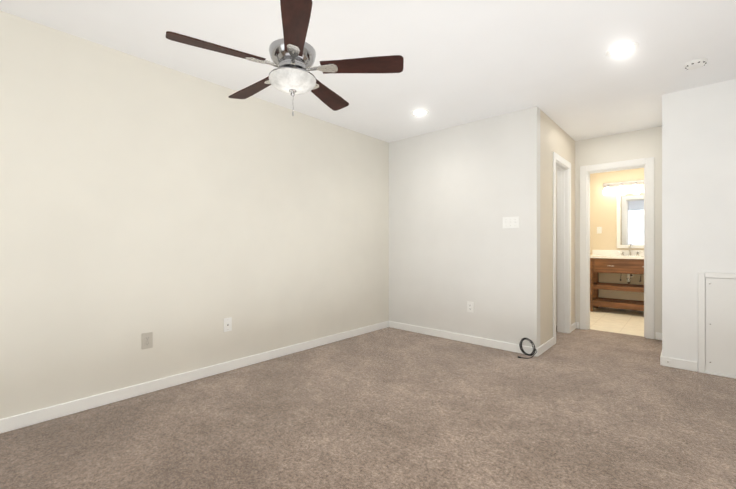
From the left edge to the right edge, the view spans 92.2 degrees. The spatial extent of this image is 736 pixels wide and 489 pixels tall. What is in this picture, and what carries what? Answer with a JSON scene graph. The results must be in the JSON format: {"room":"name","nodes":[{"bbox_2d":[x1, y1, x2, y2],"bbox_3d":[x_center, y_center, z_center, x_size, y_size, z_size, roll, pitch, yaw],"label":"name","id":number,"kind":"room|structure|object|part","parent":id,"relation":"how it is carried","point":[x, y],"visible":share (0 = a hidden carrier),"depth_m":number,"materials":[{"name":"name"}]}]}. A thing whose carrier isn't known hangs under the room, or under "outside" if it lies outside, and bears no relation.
{"room":"empty bedroom","nodes":[
{"label":"empty bedroom","id":0,"kind":"room"},
{"bbox_2d":[0,11,388,418],"bbox_3d":[-0.582,-0.130,3.837,0.120,2.440,9.580,0,0,42],"label":"wall","id":1,"kind":"structure","parent":0,"point":[181,216],"depth_m":2.65,"materials":[{"name":"beige paint"}]},
{"bbox_2d":[142,332,152,348],"bbox_3d":[-1.617,0.704,2.594,0.010,0.115,0.070,0,0,42],"label":"duplex electrical outlet","id":2,"kind":"object","parent":1,"relation":"attached to","point":[147,340],"visible":1,"depth_m":2.59,"materials":[{"name":"beige plastic"}]},
{"bbox_2d":[0,321,388,433],"bbox_3d":[-1.733,1.048,2.463,0.014,0.083,6.000,0,0,42],"label":"baseboard","id":3,"kind":"structure","parent":1,"relation":"attached to","point":[15,422],"depth_m":2.64,"materials":[{"name":"white wood"}]},
{"bbox_2d":[224,317,231,331],"bbox_3d":[-1.204,0.690,3.046,0.015,0.115,0.070,0,0,42],"label":"jack","id":4,"kind":"object","parent":1,"relation":"attached to","point":[227,324],"visible":1,"depth_m":3.04,"materials":[{"name":"white plastic"}]},
{"bbox_2d":[0,325,735,488],"bbox_3d":[0.475,1.139,1.487,4.840,0.100,7.755,0,0,42],"label":"floor carpet","id":5,"kind":"object","parent":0,"point":[395,408],"visible":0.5,"depth_m":2.12,"materials":[{"name":"brown carpet"}]},
{"bbox_2d":[518,338,536,358],"bbox_3d":[1.539,1.000,3.426,0.179,0.176,0.162,0,0,42],"label":"coil","id":6,"kind":"object","parent":5,"relation":"on","point":[522,350],"visible":0.98,"depth_m":3.45,"materials":[{"name":"black rubber"}]},
{"bbox_2d":[0,0,735,142],"bbox_3d":[1.168,-1.411,2.254,4.840,0.120,9.820,0,0,42],"label":"ceiling","id":7,"kind":"structure","parent":0,"point":[467,61],"depth_m":2.45,"materials":[{"name":"white paint"}]},
{"bbox_2d":[166,0,403,115],"bbox_3d":[-0.567,-1.122,2.501,1.434,0.457,1.492,0,0,42],"label":"ceiling fan","id":8,"kind":"object","parent":7,"relation":"hanging from","point":[292,52],"visible":1,"depth_m":2.37,"materials":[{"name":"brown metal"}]},
{"bbox_3d":[-0.525,-1.113,2.469,0.322,0.079,0.322,0,0,42],"label":"lamp shade","id":9,"kind":"part","parent":8,"relation":"part of","materials":[{"name":"white glass"}]},
{"bbox_2d":[411,109,429,115],"bbox_3d":[0.533,-1.346,3.624,0.192,0.007,0.192,0,0,42],"label":"recessed light","id":10,"kind":"object","parent":7,"relation":"in","point":[420,112],"visible":1,"depth_m":3.61,"materials":[{"name":"white"}]},
{"bbox_2d":[605,42,638,56],"bbox_3d":[1.760,-1.347,2.454,0.192,0.007,0.192,0,0,42],"label":"recessed light","id":11,"kind":"object","parent":7,"relation":"in","point":[622,49],"visible":1,"depth_m":2.44,"materials":[{"name":"white"}]},
{"bbox_2d":[684,58,707,69],"bbox_3d":[2.435,-1.334,2.632,0.132,0.034,0.132,0,0,42],"label":"smoke detector","id":12,"kind":"object","parent":7,"relation":"attached to","point":[695,64],"visible":1,"depth_m":2.60,"materials":[{"name":"white plastic"}]},
{"bbox_2d":[389,106,539,347],"bbox_3d":[0.997,-0.130,4.114,1.850,2.440,0.110,0,0,42],"label":"wall","id":13,"kind":"structure","parent":0,"point":[458,193],"depth_m":3.92,"materials":[{"name":"paint"}]},
{"bbox_2d":[389,321,537,356],"bbox_3d":[0.966,1.049,4.058,1.850,0.083,0.014,0,0,42],"label":"baseboard","id":14,"kind":"structure","parent":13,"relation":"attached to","point":[506,346],"depth_m":3.94,"materials":[{"name":"white wood"}]},
{"bbox_2d":[467,301,472,312],"bbox_3d":[1.129,0.690,3.912,0.070,0.115,0.010,0,0,42],"label":"duplex electrical outlet","id":15,"kind":"object","parent":13,"relation":"attached to","point":[469,306],"visible":1,"depth_m":3.91,"materials":[{"name":"white plastic"}]},
{"bbox_2d":[503,216,518,227],"bbox_3d":[1.452,-0.225,3.611,0.165,0.115,0.023,0,0,42],"label":"light switch","id":16,"kind":"object","parent":13,"relation":"attached to","point":[510,222],"visible":1,"depth_m":3.61,"materials":[{"name":"white plastic"}]},
{"bbox_2d":[540,109,574,345],"bbox_3d":[2.172,-0.130,4.116,0.110,2.440,1.470,0,0,42],"label":"wall","id":17,"kind":"structure","parent":0,"point":[556,138],"depth_m":3.77,"materials":[{"name":"beige paint"}]},
{"bbox_2d":[538,322,575,355],"bbox_3d":[2.181,1.049,4.033,0.014,0.083,1.580,0,0,42],"label":"baseboard","id":18,"kind":"structure","parent":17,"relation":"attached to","point":[545,346],"depth_m":3.67,"materials":[{"name":"white wood"}]},
{"bbox_2d":[553,152,570,344],"bbox_3d":[2.220,0.041,4.169,0.142,2.099,0.748,0,0,42],"label":"door frame","id":19,"kind":"structure","parent":17,"relation":"attached to","point":[562,166],"depth_m":4.36,"materials":[{"name":"white wood"}]},
{"bbox_2d":[556,126,661,338],"bbox_3d":[3.076,-0.129,4.363,4.600,2.440,0.110,0,0,42],"label":"wall","id":20,"kind":"structure","parent":0,"point":[639,144],"depth_m":4.25,"materials":[{"name":"beige paint"}]},
{"bbox_2d":[580,157,653,338],"bbox_3d":[3.062,0.041,4.377,0.748,2.099,0.142,0,0,42],"label":"door frame","id":21,"kind":"structure","parent":20,"relation":"attached to","point":[647,164],"depth_m":4.25,"materials":[{"name":"white wood"}]},
{"bbox_2d":[576,322,661,339],"bbox_3d":[3.042,1.049,4.310,0.892,0.083,0.014,0,0,42],"label":"baseboard","id":22,"kind":"structure","parent":20,"relation":"attached to","point":[658,336],"depth_m":4.05,"materials":[{"name":"white wood"}]},
{"bbox_2d":[590,307,643,336],"bbox_3d":[3.769,1.141,5.128,4.840,0.100,2.065,0,0,42],"label":"floor","id":23,"kind":"structure","parent":0,"point":[618,321],"depth_m":5.02,"materials":[{"name":"beige tile"}]},
{"bbox_2d":[590,244,643,311],"bbox_3d":[4.164,0.539,5.625,1.120,1.106,0.555,0,0,42],"label":"bathroom vanity","id":24,"kind":"object","parent":23,"relation":"on","point":[630,263],"visible":0.65,"depth_m":5.66,"materials":[{"name":"brown wood"}]},
{"bbox_2d":[618,244,640,255],"bbox_3d":[4.251,0.084,5.751,0.332,0.196,0.146,0,0,42],"label":"faucet","id":25,"kind":"object","parent":24,"relation":"on","point":[629,252],"depth_m":5.79,"materials":[{"name":"silver metal"}]},
{"bbox_2d":[590,168,643,300],"bbox_3d":[4.421,-0.128,5.850,4.840,2.440,0.120,0,0,42],"label":"wall","id":26,"kind":"structure","parent":0,"point":[603,211],"depth_m":6.04,"materials":[{"name":"beige paint"}]},
{"bbox_2d":[597,227,601,233],"bbox_3d":[4.002,-0.248,6.132,0.070,0.115,0.023,0,0,42],"label":"bathroom light switch","id":27,"kind":"object","parent":26,"relation":"attached to","point":[599,230],"visible":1,"depth_m":6.13,"materials":[{"name":"white plastic"}]},
{"bbox_2d":[599,307,643,311],"bbox_3d":[4.414,1.050,5.766,2.300,0.083,0.014,0,0,42],"label":"baseboard","id":28,"kind":"structure","parent":26,"relation":"attached to","point":[622,309],"depth_m":5.91,"materials":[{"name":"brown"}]},
{"bbox_2d":[603,180,643,194],"bbox_3d":[4.262,-0.935,5.793,0.720,0.217,0.174,0,0,42],"label":"sconce","id":29,"kind":"object","parent":26,"relation":"attached to","point":[621,188],"visible":0.6,"depth_m":5.83,"materials":[{"name":"white glass"}]},
{"bbox_2d":[617,189,643,247],"bbox_3d":[4.396,-0.413,5.769,0.570,0.950,0.029,0,0,42],"label":"bathroom mirror","id":30,"kind":"object","parent":26,"relation":"attached to","point":[630,217],"visible":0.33,"depth_m":5.83,"materials":[{"name":"white mirror"}]},
{"bbox_2d":[662,79,735,375],"bbox_3d":[3.369,-0.131,2.622,1.830,2.440,0.110,0,0,42],"label":"wall","id":31,"kind":"structure","parent":0,"point":[698,179],"depth_m":3.03,"materials":[{"name":"white paint"}]},
{"bbox_2d":[660,351,665,365],"bbox_3d":[3.011,1.049,3.600,0.014,0.083,1.109,0,0,42],"label":"baseboard","id":32,"kind":"structure","parent":31,"relation":"attached to","point":[662,359],"depth_m":3.18,"materials":[{"name":"white wood"}]},
{"bbox_2d":[698,272,735,378],"bbox_3d":[3.044,0.662,2.827,0.600,0.855,0.018,0,0,42],"label":"access panel","id":33,"kind":"object","parent":31,"relation":"attached to","point":[720,326],"visible":1,"depth_m":2.95,"materials":[{"name":"white wood"}]}
]}

